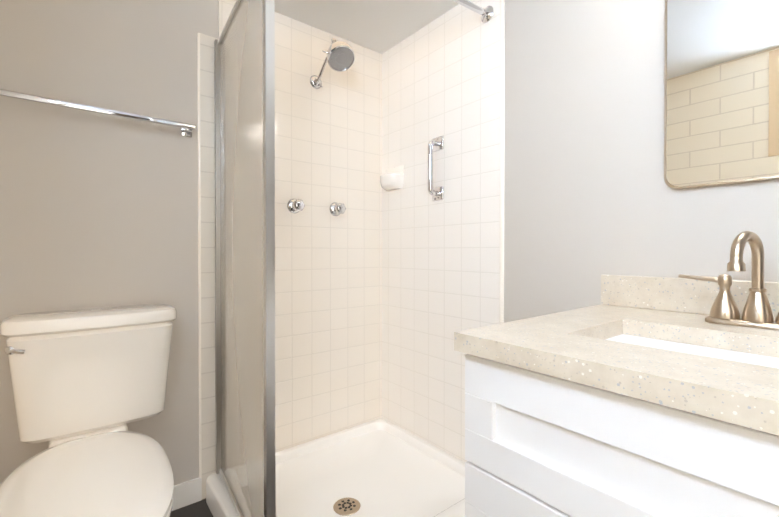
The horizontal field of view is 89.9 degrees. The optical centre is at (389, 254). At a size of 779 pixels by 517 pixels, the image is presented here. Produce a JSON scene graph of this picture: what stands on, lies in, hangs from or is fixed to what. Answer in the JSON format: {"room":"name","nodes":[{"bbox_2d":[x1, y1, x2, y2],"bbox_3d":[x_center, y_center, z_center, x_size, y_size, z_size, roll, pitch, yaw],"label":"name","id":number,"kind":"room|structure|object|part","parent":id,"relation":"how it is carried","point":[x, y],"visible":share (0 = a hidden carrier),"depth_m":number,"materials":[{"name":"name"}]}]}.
{"room":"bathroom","nodes":[
{"label":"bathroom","id":0,"kind":"room"},
{"bbox_2d":[0,0,217,484],"bbox_3d":[-0.743,-0.054,1.787,1.912,2.205,0.100,0,1,-38],"label":"wall","id":1,"kind":"structure","parent":0,"point":[98,210],"depth_m":1.46,"materials":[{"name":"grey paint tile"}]},
{"bbox_2d":[0,89,195,136],"bbox_3d":[-1.069,-0.519,1.416,0.655,0.052,0.070,0,1,-38],"label":"towel bar","id":2,"kind":"object","parent":1,"relation":"attached to","point":[186,129],"visible":1,"depth_m":1.40,"materials":[{"name":"silver metal"}]},
{"bbox_2d":[172,478,201,510],"bbox_3d":[-1.092,1.004,1.445,0.730,0.095,0.013,0,1,-38],"label":"baseboard","id":3,"kind":"structure","parent":1,"relation":"attached to","point":[189,492],"depth_m":1.63,"materials":[{"name":"white wood"}]},
{"bbox_2d":[200,0,381,499],"bbox_3d":[-0.427,-0.055,1.969,0.971,2.205,0.010,0,1,-38],"label":"tiled wall","id":4,"kind":"structure","parent":1,"relation":"attached to","point":[328,297],"depth_m":2.00,"materials":[{"name":"white tile"}]},
{"bbox_2d":[287,199,304,213],"bbox_3d":[-0.449,-0.239,1.899,0.074,0.074,0.068,0,1,-38],"label":"shower valve","id":5,"kind":"object","parent":4,"relation":"attached to","point":[294,206],"visible":1,"depth_m":1.88,"materials":[{"name":"silver metal"}]},
{"bbox_2d":[310,38,354,88],"bbox_3d":[-0.287,-0.950,1.888,0.155,0.205,0.279,0,1,-38],"label":"shower head","id":6,"kind":"object","parent":4,"relation":"attached to","point":[340,56],"visible":1,"depth_m":1.83},
{"bbox_2d":[329,202,345,215],"bbox_3d":[-0.265,-0.240,2.046,0.074,0.074,0.068,0,1,-38],"label":"shower valve","id":7,"kind":"object","parent":4,"relation":"attached to","point":[336,209],"visible":1,"depth_m":2.03,"materials":[{"name":"silver metal"}]},
{"bbox_2d":[197,0,504,477],"bbox_3d":[-0.168,-0.053,1.651,1.300,2.205,0.022,0,0,1],"label":"trim","id":8,"kind":"structure","parent":4,"relation":"attached to","point":[501,181],"depth_m":1.63,"materials":[{"name":"white"}]},
{"bbox_2d":[170,498,212,516],"bbox_3d":[0.082,1.106,0.759,1.912,0.100,2.750,0,1,-38],"label":"floor","id":9,"kind":"structure","parent":0,"point":[199,508],"depth_m":1.60,"materials":[{"name":"grey tile"}]},
{"bbox_2d":[0,304,176,516],"bbox_3d":[-0.807,0.626,1.100,0.476,0.856,0.892,0,1,-38],"label":"toilet","id":10,"kind":"object","parent":9,"relation":"on","point":[88,384],"visible":1,"depth_m":1.21,"materials":[{"name":"white ceramic"}]},
{"bbox_3d":[-1.125,0.288,1.173,0.046,0.026,0.023,0,1,-38],"label":"handle","id":11,"kind":"part","parent":10,"relation":"part of","materials":[{"name":"silver metal"}]},
{"bbox_3d":[-0.774,0.606,1.005,0.366,0.059,0.678,0,1,-38],"label":"seat","id":12,"kind":"part","parent":10,"relation":"part of","materials":[{"name":"white ceramic"}]},
{"bbox_3d":[-1.018,0.220,1.361,0.476,0.050,0.216,0,1,-38],"label":"lid","id":13,"kind":"part","parent":10,"relation":"part of","materials":[{"name":"white ceramic"}]},
{"bbox_2d":[206,418,464,516],"bbox_3d":[-0.147,1.000,1.633,0.960,0.100,0.874,0,1,-38],"label":"shower pan","id":14,"kind":"object","parent":9,"relation":"on","point":[380,467],"visible":0.88,"depth_m":1.75,"materials":[{"name":"white plastic"}]},
{"bbox_2d":[214,0,275,516],"bbox_3d":[-0.543,-0.047,1.419,0.040,1.994,0.705,0,1,-34],"label":"shower door","id":15,"kind":"structure","parent":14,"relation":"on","point":[244,80],"depth_m":1.34,"materials":[{"name":"clear glass"}]},
{"bbox_2d":[454,275,778,516],"bbox_3d":[0.681,0.564,0.779,0.741,0.985,0.801,0,1,-38],"label":"bathroom vanity","id":16,"kind":"object","parent":9,"relation":"on","point":[638,396],"visible":1,"depth_m":0.68,"materials":[{"name":"white"}]},
{"bbox_3d":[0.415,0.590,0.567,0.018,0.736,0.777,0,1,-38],"label":"drawer","id":17,"kind":"part","parent":16,"relation":"part of","materials":[{"name":"white wood"}]},
{"bbox_2d":[678,231,778,329],"bbox_3d":[0.840,0.057,0.898,0.138,0.225,0.311,0,1,-38],"label":"faucet","id":18,"kind":"object","parent":16,"relation":"on","point":[757,312],"visible":1,"depth_m":0.91,"materials":[{"name":"silver metal"}]},
{"bbox_2d":[275,0,457,53],"bbox_3d":[0.082,-1.198,0.742,1.912,0.100,2.750,0,1,-38],"label":"ceiling","id":19,"kind":"structure","parent":0,"point":[381,26],"depth_m":1.90,"materials":[{"name":"white paint"}]},
{"bbox_2d":[504,0,778,322],"bbox_3d":[0.822,-0.050,1.275,0.100,2.205,2.650,0,1,-38],"label":"wall","id":20,"kind":"structure","parent":0,"point":[591,196],"depth_m":1.34,"materials":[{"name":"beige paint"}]},
{"bbox_2d":[382,0,499,461],"bbox_3d":[0.211,-0.055,1.955,0.010,2.205,0.825,0,1,-38],"label":"tiled wall","id":21,"kind":"structure","parent":20,"relation":"attached to","point":[440,258],"depth_m":1.91,"materials":[{"name":"white tile"}]},
{"bbox_2d":[380,165,403,190],"bbox_3d":[-0.003,-0.421,2.146,0.082,0.125,0.156,0,1,-38],"label":"soap dish","id":22,"kind":"object","parent":21,"relation":"attached to","point":[391,179],"visible":1,"depth_m":2.11,"materials":[{"name":"white ceramic"}]},
{"bbox_2d":[428,136,442,200],"bbox_3d":[0.213,-0.419,1.887,0.067,0.309,0.072,0,1,-38],"label":"grab bar","id":23,"kind":"object","parent":21,"relation":"attached to","point":[434,145],"visible":1,"depth_m":1.88,"materials":[{"name":"silver metal"}]},
{"bbox_2d":[452,0,492,22],"bbox_3d":[0.046,-1.028,1.401,0.931,0.066,0.101,0,1,-38],"label":"shower rod","id":24,"kind":"object","parent":21,"relation":"attached to","point":[486,13],"visible":0.98,"depth_m":1.64,"materials":[{"name":"silver metal"}]},
{"bbox_2d":[664,0,778,188],"bbox_3d":[1.001,-0.598,0.949,0.020,0.815,0.562,0,1,-38],"label":"mirror","id":25,"kind":"object","parent":20,"relation":"attached to","point":[721,92],"visible":1,"depth_m":1.06,"materials":[{"name":"mirror"}]}
]}

